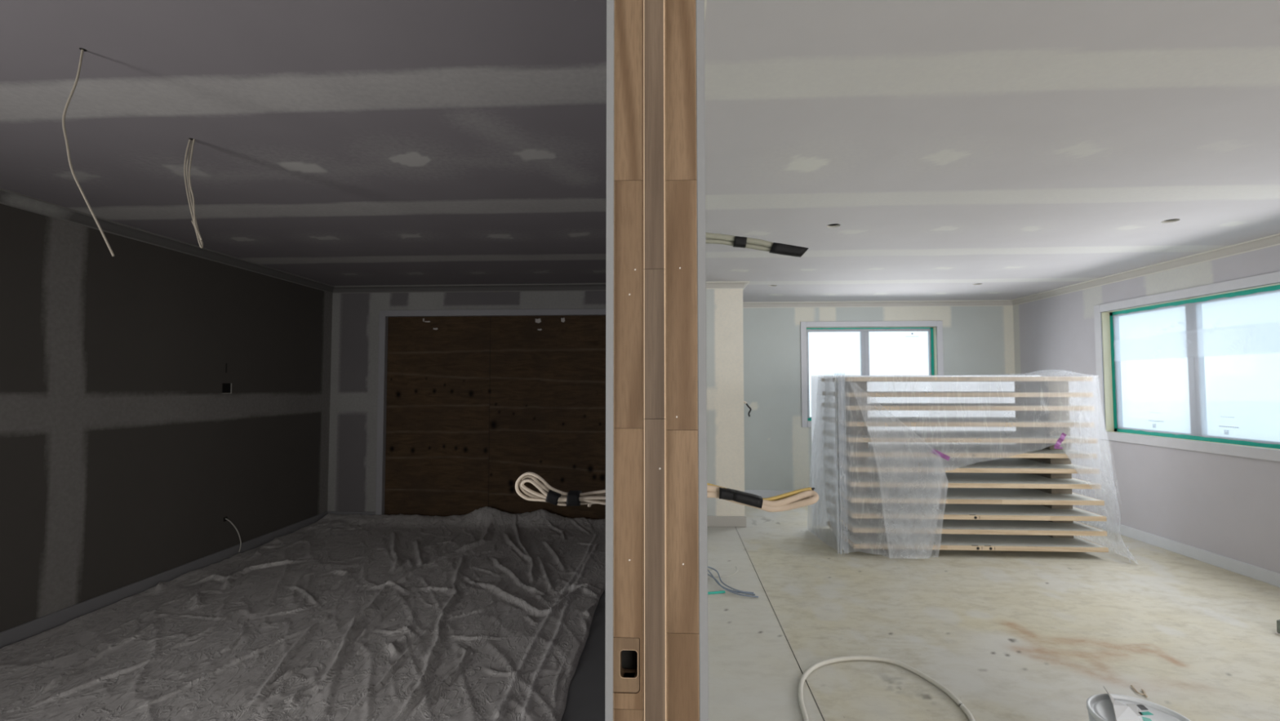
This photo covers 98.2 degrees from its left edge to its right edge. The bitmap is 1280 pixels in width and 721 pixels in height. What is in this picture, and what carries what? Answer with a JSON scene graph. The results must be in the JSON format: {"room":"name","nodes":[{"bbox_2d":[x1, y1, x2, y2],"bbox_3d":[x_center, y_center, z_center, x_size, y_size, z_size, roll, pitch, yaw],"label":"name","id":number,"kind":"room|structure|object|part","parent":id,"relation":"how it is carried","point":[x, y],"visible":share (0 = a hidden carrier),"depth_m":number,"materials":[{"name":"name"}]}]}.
{"room":"construction site","nodes":[
{"label":"construction site","id":0,"kind":"room"},
{"bbox_2d":[0,203,332,631],"bbox_3d":[-3.487,0.150,1.462,0.110,2.640,8.954,0,-2,3],"label":"wall","id":1,"kind":"structure","parent":0,"point":[125,457],"depth_m":3.65,"materials":[{"name":"grey paint"}]},
{"bbox_2d":[0,511,328,648],"bbox_3d":[-3.425,1.403,1.404,0.012,0.092,8.554,0,-2,3],"label":"baseboard","id":2,"kind":"structure","parent":1,"relation":"attached to","point":[34,627],"depth_m":3.57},
{"bbox_2d":[0,187,334,293],"bbox_3d":[-3.404,-0.917,1.504,0.058,0.065,8.554,0,-2,3],"label":"crown molding","id":3,"kind":"structure","parent":1,"relation":"attached to","point":[7,197],"depth_m":3.66,"materials":[{"name":"paint"}]},
{"bbox_2d":[222,363,231,393],"bbox_3d":[-3.271,0.143,4.393,0.004,0.241,0.091,0,-2,3],"label":"switch box","id":4,"kind":"object","parent":1,"relation":"attached to","point":[226,387],"visible":1,"depth_m":4.39,"materials":[{"name":"black plastic"}]},
{"bbox_2d":[223,516,241,551],"bbox_3d":[-3.223,1.379,4.380,0.118,0.288,0.044,1,-3,-23],"label":"cable","id":5,"kind":"object","parent":1,"relation":"attached to","point":[225,518],"visible":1,"depth_m":4.38,"materials":[{"name":"white plastic"}]},
{"bbox_2d":[0,0,606,285],"bbox_3d":[-1.719,-0.954,1.414,3.432,0.001,8.554,0,-2,3],"label":"ceiling","id":6,"kind":"structure","parent":0,"point":[337,142],"depth_m":2.17,"materials":[{"name":"grey paint"}]},
{"bbox_2d":[62,48,115,256],"bbox_3d":[-1.653,-0.631,1.665,0.182,0.645,0.018,0,-2,3],"label":"cable","id":7,"kind":"object","parent":6,"relation":"hanging from","point":[82,50],"visible":1,"depth_m":1.67,"materials":[{"name":"white plastic"}]},
{"bbox_2d":[183,137,203,248],"bbox_3d":[-1.844,-0.694,2.286,0.098,0.468,0.034,-1,-3,12],"label":"cable","id":8,"kind":"object","parent":6,"relation":"hanging from","point":[192,144],"visible":1,"depth_m":2.28,"materials":[{"name":"white plastic"}]},
{"bbox_2d":[327,290,666,511],"bbox_3d":[-1.483,0.334,5.713,3.832,2.640,0.160,0,-2,3],"label":"wall","id":9,"kind":"structure","parent":0,"point":[354,363],"depth_m":5.70,"materials":[{"name":"grey paint"}]},
{"bbox_2d":[328,511,375,515],"bbox_3d":[-2.937,1.587,5.651,0.504,0.092,0.012,0,-2,3],"label":"baseboard","id":10,"kind":"structure","parent":9,"relation":"attached to","point":[329,512],"depth_m":5.65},
{"bbox_2d":[333,283,605,293],"bbox_3d":[-1.489,-0.737,5.651,3.432,0.065,0.058,0,-2,3],"label":"crown molding","id":11,"kind":"structure","parent":9,"relation":"attached to","point":[568,286],"depth_m":5.67,"materials":[{"name":"paint"}]},
{"bbox_2d":[375,308,605,519],"bbox_3d":[-1.311,0.557,5.688,2.755,2.152,0.172,0,-2,3],"label":"door","id":12,"kind":"structure","parent":9,"relation":"in","point":[473,402],"depth_m":5.67,"materials":[{"name":"brown wood"}]},
{"bbox_3d":[-2.083,0.589,5.699,1.081,2.090,0.001,0,-2,3],"label":"plywood panel","id":13,"kind":"part","parent":12,"relation":"part of","materials":[{"name":"brown wood"}]},
{"bbox_3d":[-0.768,0.585,5.628,1.544,2.090,0.001,0,-2,3],"label":"plywood panel","id":14,"kind":"part","parent":12,"relation":"part of","materials":[{"name":"brown wood"}]},
{"bbox_2d":[604,0,708,720],"bbox_3d":[0.053,0.239,1.266,0.115,2.400,8.554,0,-2,3],"label":"wall","id":15,"kind":"structure","parent":0,"point":[700,87],"depth_m":0.63,"materials":[{"name":"brown wood"}]},
{"bbox_2d":[515,471,605,506],"bbox_3d":[-0.096,0.201,0.859,0.198,0.054,0.032,0,-2,3],"label":"cable bundle","id":16,"kind":"object","parent":15,"relation":"attached to","point":[553,495],"visible":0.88,"depth_m":0.85,"materials":[{"name":"white plastic"}]},
{"bbox_2d":[613,0,699,720],"bbox_3d":[0.018,0.352,0.630,0.098,2.120,0.034,0,-2,3],"label":"door frame","id":17,"kind":"structure","parent":15,"relation":"in","point":[655,511],"depth_m":0.63,"materials":[{"name":"brown wood"}]},
{"bbox_3d":[-0.016,0.341,0.626,0.031,0.060,0.011,0,-2,3],"label":"strike seat","id":18,"kind":"part","parent":17,"relation":"part of","materials":[{"name":"brown wood"}]},
{"bbox_2d":[704,0,706,20],"bbox_3d":[0.236,-0.849,3.106,0.058,0.065,4.886,0,-2,3],"label":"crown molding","id":19,"kind":"structure","parent":15,"relation":"attached to","point":[705,1],"depth_m":1.48,"materials":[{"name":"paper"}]},
{"bbox_2d":[706,232,808,257],"bbox_3d":[0.164,-0.182,0.861,0.193,0.044,0.016,0,-2,3],"label":"cable bundle","id":20,"kind":"object","parent":15,"relation":"attached to","point":[714,238],"visible":0.85,"depth_m":0.86,"materials":[{"name":"white plastic"}]},
{"bbox_2d":[706,482,818,511],"bbox_3d":[0.169,0.207,0.845,0.202,0.047,0.031,0,-2,3],"label":"cable bundle","id":21,"kind":"object","parent":15,"relation":"attached to","point":[802,497],"visible":0.84,"depth_m":0.84,"materials":[{"name":"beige plastic"}]},
{"bbox_2d":[664,0,665,68],"bbox_3d":[0.431,-1.206,1.996,8.265,0.150,10.524,0,-2,3],"label":"roof void","id":22,"kind":"structure","parent":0,"point":[664,0],"depth_m":1.93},
{"bbox_2d":[706,288,744,515],"bbox_3d":[0.988,0.446,6.028,0.616,2.400,1.564,-1,-3,29],"label":"wall","id":23,"kind":"structure","parent":0,"point":[724,307],"depth_m":5.47,"materials":[{"name":"white paint"}]},
{"bbox_2d":[707,515,746,526],"bbox_3d":[0.688,1.571,5.419,0.696,0.100,0.012,0,-2,3],"label":"baseboard","id":24,"kind":"structure","parent":23,"relation":"attached to","point":[713,521],"depth_m":5.40,"materials":[{"name":"wood"}]},
{"bbox_2d":[706,280,749,288],"bbox_3d":[0.708,-0.745,5.496,0.742,0.065,0.058,0,-2,3],"label":"crown molding","id":25,"kind":"structure","parent":23,"relation":"attached to","point":[736,284],"depth_m":5.50,"materials":[{"name":"paint"}]},
{"bbox_2d":[743,400,751,416],"bbox_3d":[1.077,0.483,5.684,0.134,0.189,0.024,0,-2,3],"label":"cable","id":26,"kind":"object","parent":23,"relation":"attached to","point":[744,402],"visible":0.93,"depth_m":5.68,"materials":[{"name":"black plastic"}]},
{"bbox_2d":[742,306,1014,490],"bbox_3d":[2.474,0.381,6.845,4.518,2.640,0.110,0,-2,3],"label":"wall","id":27,"kind":"structure","parent":0,"point":[978,340],"depth_m":6.81,"materials":[{"name":"white paint"}]},
{"bbox_2d":[744,489,792,497],"bbox_3d":[2.808,1.630,6.712,3.421,0.092,0.012,0,-2,3],"label":"baseboard","id":28,"kind":"structure","parent":27,"relation":"attached to","point":[763,493],"depth_m":6.77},
{"bbox_2d":[800,320,943,426],"bbox_3d":[2.838,0.168,6.832,1.704,1.297,0.145,0,-2,3],"label":"window","id":29,"kind":"structure","parent":27,"relation":"in","point":[934,329],"depth_m":6.82,"materials":[{"name":"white wood"}]},
{"bbox_3d":[2.835,0.777,6.743,1.568,0.072,0.020,0,-2,3],"label":"sill","id":30,"kind":"part","parent":29,"relation":"part of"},
{"bbox_2d":[742,299,1013,307],"bbox_3d":[2.811,-0.690,6.790,3.433,0.065,0.058,0,-2,3],"label":"crown molding","id":31,"kind":"structure","parent":27,"relation":"attached to","point":[998,302],"depth_m":6.79,"materials":[{"name":"paint"}]},
{"bbox_2d":[560,505,1279,720],"bbox_3d":[0.286,1.511,1.745,7.985,0.101,10.244,0,-2,3],"label":"floor","id":32,"kind":"structure","parent":0,"point":[1013,635],"depth_m":3.09,"materials":[{"name":"wood"}]},
{"bbox_2d":[0,506,605,720],"bbox_3d":[-1.755,1.458,3.576,3.042,0.163,3.971,0,-2,3],"label":"cloth","id":33,"kind":"object","parent":32,"relation":"on","point":[486,613],"visible":0.98,"depth_m":3.06,"materials":[{"name":"fabric"}]},
{"bbox_2d":[707,590,724,594],"bbox_3d":[0.484,1.539,3.673,0.167,0.015,0.022,0,-3,-10],"label":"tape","id":34,"kind":"object","parent":32,"relation":"on","point":[722,591],"visible":0.67,"depth_m":3.67,"materials":[{"name":"green plastic"}]},
{"bbox_2d":[707,565,737,577],"bbox_3d":[0.554,1.522,3.971,0.302,0.069,0.073,0,-3,-4],"label":"wire","id":35,"kind":"object","parent":32,"relation":"on","point":[735,566],"visible":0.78,"depth_m":3.95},
{"bbox_2d":[707,566,758,597],"bbox_3d":[0.546,1.507,3.861,0.170,0.088,0.682,1,-3,-30],"label":"wire","id":36,"kind":"object","parent":32,"relation":"on","point":[737,591],"visible":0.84,"depth_m":3.67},
{"bbox_2d":[798,655,975,720],"bbox_3d":[1.022,1.479,2.425,0.734,0.021,0.750,0,-2,3],"label":"hose","id":37,"kind":"object","parent":32,"relation":"on","point":[809,670],"visible":1,"depth_m":2.62,"materials":[{"name":"white plastic"}]},
{"bbox_2d":[807,374,1137,564],"bbox_3d":[2.743,0.837,4.811,2.350,1.504,1.058,0,-2,3],"label":"sheet","id":38,"kind":"object","parent":32,"relation":"on","point":[827,420],"visible":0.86,"depth_m":4.97,"materials":[{"name":"clear plastic"}]},
{"bbox_2d":[1086,685,1191,720],"bbox_3d":[1.582,1.284,1.740,0.319,0.351,0.280,2,-3,-35],"label":"paint bucket","id":39,"kind":"object","parent":32,"relation":"on","point":[1107,706],"visible":1,"depth_m":1.80,"materials":[{"name":"white plastic"}]},
{"bbox_2d":[1130,684,1147,697],"bbox_3d":[2.249,1.486,2.492,0.039,0.004,0.090,-1,-3,23],"label":"wood splinter","id":40,"kind":"object","parent":32,"relation":"on","point":[1134,688],"visible":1,"depth_m":2.48,"materials":[{"name":"brown wood"}]},
{"bbox_2d":[1275,619,1279,635],"bbox_3d":[3.617,1.476,3.002,0.115,0.075,0.209,1,-3,-21],"label":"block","id":41,"kind":"object","parent":32,"relation":"on","point":[1277,632],"visible":1,"depth_m":3.07,"materials":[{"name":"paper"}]},
{"bbox_3d":[3.561,1.563,4.841,0.170,0.060,0.460,0,-2,3],"label":"block","id":42,"kind":"object","parent":32,"relation":"on","visible":0},
{"bbox_2d":[826,520,1108,552],"bbox_3d":[2.729,1.513,4.798,1.970,0.037,0.761,0,-2,3],"label":"door","id":43,"kind":"structure","parent":42,"relation":"on","point":[948,541],"depth_m":4.51,"materials":[{"name":"brown wood"}]},
{"bbox_2d":[841,524,869,535],"bbox_3d":[1.905,1.458,4.966,0.140,0.090,0.460,0,-2,3],"label":"block","id":44,"kind":"object","parent":43,"relation":"on","point":[843,526],"visible":0.2,"depth_m":4.74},
{"bbox_2d":[841,512,1106,536],"bbox_3d":[2.723,1.387,4.804,1.971,0.036,0.760,0,-2,3],"label":"door","id":45,"kind":"structure","parent":44,"relation":"on","point":[871,526],"depth_m":4.49,"materials":[{"name":"brown wood"}]},
{"bbox_2d":[842,511,869,519],"bbox_3d":[1.905,1.337,4.971,0.140,0.078,0.460,0,-2,3],"label":"block","id":46,"kind":"object","parent":45,"relation":"on","point":[842,511],"visible":0.2,"depth_m":4.74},
{"bbox_2d":[1048,520,1073,522],"bbox_3d":[3.562,1.332,4.881,0.170,0.078,0.460,0,-2,3],"label":"block","id":47,"kind":"object","parent":45,"relation":"on","point":[1049,521],"visible":0.18,"depth_m":4.65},
{"bbox_2d":[841,498,1106,520],"bbox_3d":[2.723,1.271,4.809,1.971,0.037,0.761,0,-2,3],"label":"door","id":48,"kind":"structure","parent":47,"relation":"on","point":[952,511],"depth_m":4.53,"materials":[{"name":"brown wood"}]},
{"bbox_2d":[840,496,869,506],"bbox_3d":[1.905,1.217,4.976,0.140,0.087,0.460,0,-2,3],"label":"block","id":49,"kind":"object","parent":48,"relation":"on","point":[842,497],"visible":0.2,"depth_m":4.75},
{"bbox_2d":[1040,504,1072,508],"bbox_3d":[3.562,1.212,4.887,0.170,0.087,0.460,0,-2,3],"label":"block","id":50,"kind":"object","parent":48,"relation":"on","point":[1051,506],"visible":0.18,"depth_m":4.66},
{"bbox_2d":[840,485,1104,505],"bbox_3d":[2.714,1.148,4.815,1.965,0.036,0.760,0,-2,3],"label":"door","id":51,"kind":"structure","parent":50,"relation":"on","point":[954,495],"depth_m":4.57,"materials":[{"name":"brown wood"}]},
{"bbox_2d":[841,481,868,492],"bbox_3d":[1.905,1.092,4.982,0.140,0.091,0.460,0,-2,3],"label":"block","id":52,"kind":"object","parent":51,"relation":"on","point":[864,489],"visible":0.26,"depth_m":4.75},
{"bbox_2d":[1033,488,1072,493],"bbox_3d":[3.562,1.087,4.892,0.170,0.091,0.460,0,-2,3],"label":"block","id":53,"kind":"object","parent":51,"relation":"on","point":[1052,491],"visible":0.26,"depth_m":4.67,"materials":[{"name":"brown wood"}]},
{"bbox_2d":[841,471,1101,488],"bbox_3d":[2.704,1.020,4.821,1.947,0.036,0.760,0,-2,3],"label":"door","id":54,"kind":"structure","parent":53,"relation":"on","point":[880,479],"depth_m":4.58,"materials":[{"name":"brown wood"}]},
{"bbox_2d":[841,468,868,476],"bbox_3d":[1.905,0.968,4.987,0.140,0.084,0.460,0,-2,3],"label":"block","id":55,"kind":"object","parent":54,"relation":"on","point":[852,473],"visible":0.3,"depth_m":4.76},
{"bbox_2d":[842,457,1099,473],"bbox_3d":[2.695,0.900,4.827,1.941,0.036,0.760,0,-2,3],"label":"door","id":56,"kind":"structure","parent":55,"relation":"on","point":[966,464],"depth_m":4.58,"materials":[{"name":"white wood"}]},
{"bbox_2d":[840,453,868,462],"bbox_3d":[1.905,0.847,4.992,0.140,0.084,0.460,0,-2,3],"label":"block","id":57,"kind":"object","parent":56,"relation":"on","point":[857,460],"visible":0.32,"depth_m":4.76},
{"bbox_2d":[842,442,1097,457],"bbox_3d":[2.689,0.779,4.832,1.929,0.036,0.761,0,-2,3],"label":"door","id":58,"kind":"structure","parent":57,"relation":"on","point":[882,450],"depth_m":4.59,"materials":[{"name":"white wood"}]},
{"bbox_2d":[843,440,867,448],"bbox_3d":[1.905,0.728,4.997,0.140,0.081,0.460,0,-2,3],"label":"block","id":59,"kind":"object","parent":58,"relation":"on","point":[856,445],"visible":0.4,"depth_m":4.77,"materials":[{"name":"grey"}]},
{"bbox_2d":[843,430,1097,443],"bbox_3d":[2.689,0.661,4.838,1.941,0.036,0.760,0,-2,3],"label":"door","id":60,"kind":"structure","parent":59,"relation":"on","point":[873,436],"depth_m":4.55,"materials":[{"name":"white wood"}]},
{"bbox_2d":[843,425,867,435],"bbox_3d":[1.905,0.605,5.003,0.140,0.091,0.460,0,-2,3],"label":"block","id":61,"kind":"object","parent":60,"relation":"on","point":[860,430],"visible":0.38,"depth_m":4.78,"materials":[{"name":"grey"}]},
{"bbox_2d":[1015,426,1070,435],"bbox_3d":[3.562,0.600,4.913,0.170,0.091,0.460,0,-2,3],"label":"block","id":62,"kind":"object","parent":60,"relation":"on","point":[1058,431],"visible":0.52,"depth_m":4.73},
{"bbox_2d":[843,416,1094,426],"bbox_3d":[2.679,0.533,4.844,1.923,0.036,0.760,0,-2,3],"label":"door","id":63,"kind":"structure","parent":62,"relation":"on","point":[872,420],"depth_m":4.51,"materials":[{"name":"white wood"}]},
{"bbox_2d":[844,409,867,419],"bbox_3d":[1.904,0.475,5.008,0.140,0.094,0.460,0,-2,3],"label":"block","id":64,"kind":"object","parent":63,"relation":"on","point":[860,415],"visible":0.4,"depth_m":4.78,"materials":[{"name":"grey"}]},
{"bbox_2d":[834,402,1094,410],"bbox_3d":[2.679,0.402,4.849,1.935,0.036,0.760,0,-2,3],"label":"door","id":65,"kind":"structure","parent":63,"relation":"on","point":[870,406],"depth_m":4.49,"materials":[{"name":"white wood"}]},
{"bbox_2d":[835,395,866,404],"bbox_3d":[1.904,0.356,5.014,0.140,0.071,0.460,0,-2,3],"label":"block","id":66,"kind":"object","parent":65,"relation":"on","point":[860,400],"visible":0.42,"depth_m":4.79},
{"bbox_2d":[835,391,1093,396],"bbox_3d":[2.679,0.294,4.854,1.923,0.036,0.760,0,-2,3],"label":"door","id":67,"kind":"structure","parent":65,"relation":"on","point":[868,393],"depth_m":4.49,"materials":[{"name":"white wood"}]},
{"bbox_2d":[835,381,866,391],"bbox_3d":[1.904,0.238,5.019,0.140,0.091,0.460,0,-2,3],"label":"block","id":68,"kind":"object","parent":67,"relation":"on","point":[849,386],"visible":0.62,"depth_m":4.79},
{"bbox_2d":[823,376,1093,382],"bbox_3d":[2.676,0.166,4.859,1.929,0.036,0.761,0,-2,3],"label":"door","id":69,"kind":"structure","parent":67,"relation":"on","point":[948,378],"depth_m":4.48,"materials":[{"name":"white wood"}]},
{"bbox_2d":[1014,381,1068,391],"bbox_3d":[3.562,0.233,4.929,0.170,0.091,0.460,0,-2,3],"label":"block","id":70,"kind":"object","parent":67,"relation":"on","point":[1020,386],"visible":0.9,"depth_m":4.78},
{"bbox_2d":[1014,396,1069,404],"bbox_3d":[3.562,0.351,4.924,0.170,0.071,0.460,0,-2,3],"label":"block","id":71,"kind":"object","parent":65,"relation":"on","point":[1029,400],"visible":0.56,"depth_m":4.74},
{"bbox_2d":[1015,410,1070,420],"bbox_3d":[3.562,0.470,4.919,0.170,0.094,0.460,0,-2,3],"label":"block","id":72,"kind":"object","parent":63,"relation":"on","point":[1039,415],"visible":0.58,"depth_m":4.74,"materials":[{"name":"grey"}]},
{"bbox_2d":[1016,443,1071,449],"bbox_3d":[3.562,0.723,4.908,0.170,0.081,0.460,0,-2,3],"label":"block","id":73,"kind":"object","parent":58,"relation":"on","point":[1046,446],"visible":0.46,"depth_m":4.71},
{"bbox_2d":[1023,457,1071,463],"bbox_3d":[3.562,0.842,4.903,0.170,0.084,0.460,0,-2,3],"label":"block","id":74,"kind":"object","parent":56,"relation":"on","point":[1049,460],"visible":0.3,"depth_m":4.68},
{"bbox_2d":[1032,473,1071,478],"bbox_3d":[3.562,0.963,4.897,0.170,0.084,0.460,0,-2,3],"label":"block","id":75,"kind":"object","parent":54,"relation":"on","point":[1047,475],"visible":0.26,"depth_m":4.67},
{"bbox_2d":[1048,535,1073,537],"bbox_3d":[3.563,1.453,4.876,0.170,0.090,0.460,0,-2,3],"label":"block","id":76,"kind":"object","parent":43,"relation":"on","point":[1053,536],"visible":0.18,"depth_m":4.64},
{"bbox_2d":[704,0,1279,302],"bbox_3d":[2.203,-0.936,1.888,4.118,0.001,9.924,0,-2,3],"label":"ceiling","id":77,"kind":"structure","parent":0,"point":[1016,148],"depth_m":2.28,"materials":[{"name":"white paint"}]},
{"bbox_2d":[826,223,840,227],"bbox_3d":[1.240,-0.898,3.550,0.104,0.070,0.104,0,-2,3],"label":"recessed light","id":78,"kind":"object","parent":77,"relation":"in","point":[832,225],"visible":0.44,"depth_m":3.59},
{"bbox_2d":[1161,218,1180,222],"bbox_3d":[3.301,-0.903,3.449,0.104,0.070,0.104,0,-2,3],"label":"recessed light","id":79,"kind":"object","parent":77,"relation":"in","point":[1171,220],"visible":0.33,"depth_m":3.48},
{"bbox_2d":[1013,244,1279,573],"bbox_3d":[4.314,0.157,1.726,0.110,2.640,10.324,0,-2,3],"label":"wall","id":80,"kind":"structure","parent":0,"point":[1228,506],"depth_m":4.71,"materials":[{"name":"white paint"}]},
{"bbox_2d":[1010,233,1279,306],"bbox_3d":[4.229,-0.910,1.777,0.058,0.065,9.924,0,-2,3],"label":"crown molding","id":81,"kind":"structure","parent":80,"relation":"attached to","point":[1272,240],"depth_m":4.64,"materials":[{"name":"paint"}]},
{"bbox_2d":[1080,520,1279,586],"bbox_3d":[4.254,1.409,1.675,0.012,0.092,9.924,0,-2,3],"label":"baseboard","id":82,"kind":"structure","parent":80,"relation":"attached to","point":[1251,571],"depth_m":4.38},
{"bbox_2d":[1093,271,1279,462],"bbox_3d":[4.427,0.045,3.869,0.145,1.296,3.058,0,-2,3],"label":"window","id":83,"kind":"structure","parent":80,"relation":"in","point":[1197,370],"depth_m":4.46,"materials":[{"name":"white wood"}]},
{"bbox_3d":[4.365,0.653,3.846,0.020,0.078,2.910,0,-2,3],"label":"sill","id":84,"kind":"part","parent":83,"relation":"part of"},
{"label":"outside","id":85,"kind":"structure","parent":0,"visible":0},
{"bbox_2d":[808,400,811,417],"bbox_3d":[0.001,1.732,-0.075,120.000,0.100,120.000,0,-2,3],"label":"ground","id":86,"kind":"structure","parent":85,"point":[810,401],"depth_m":40.80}
]}

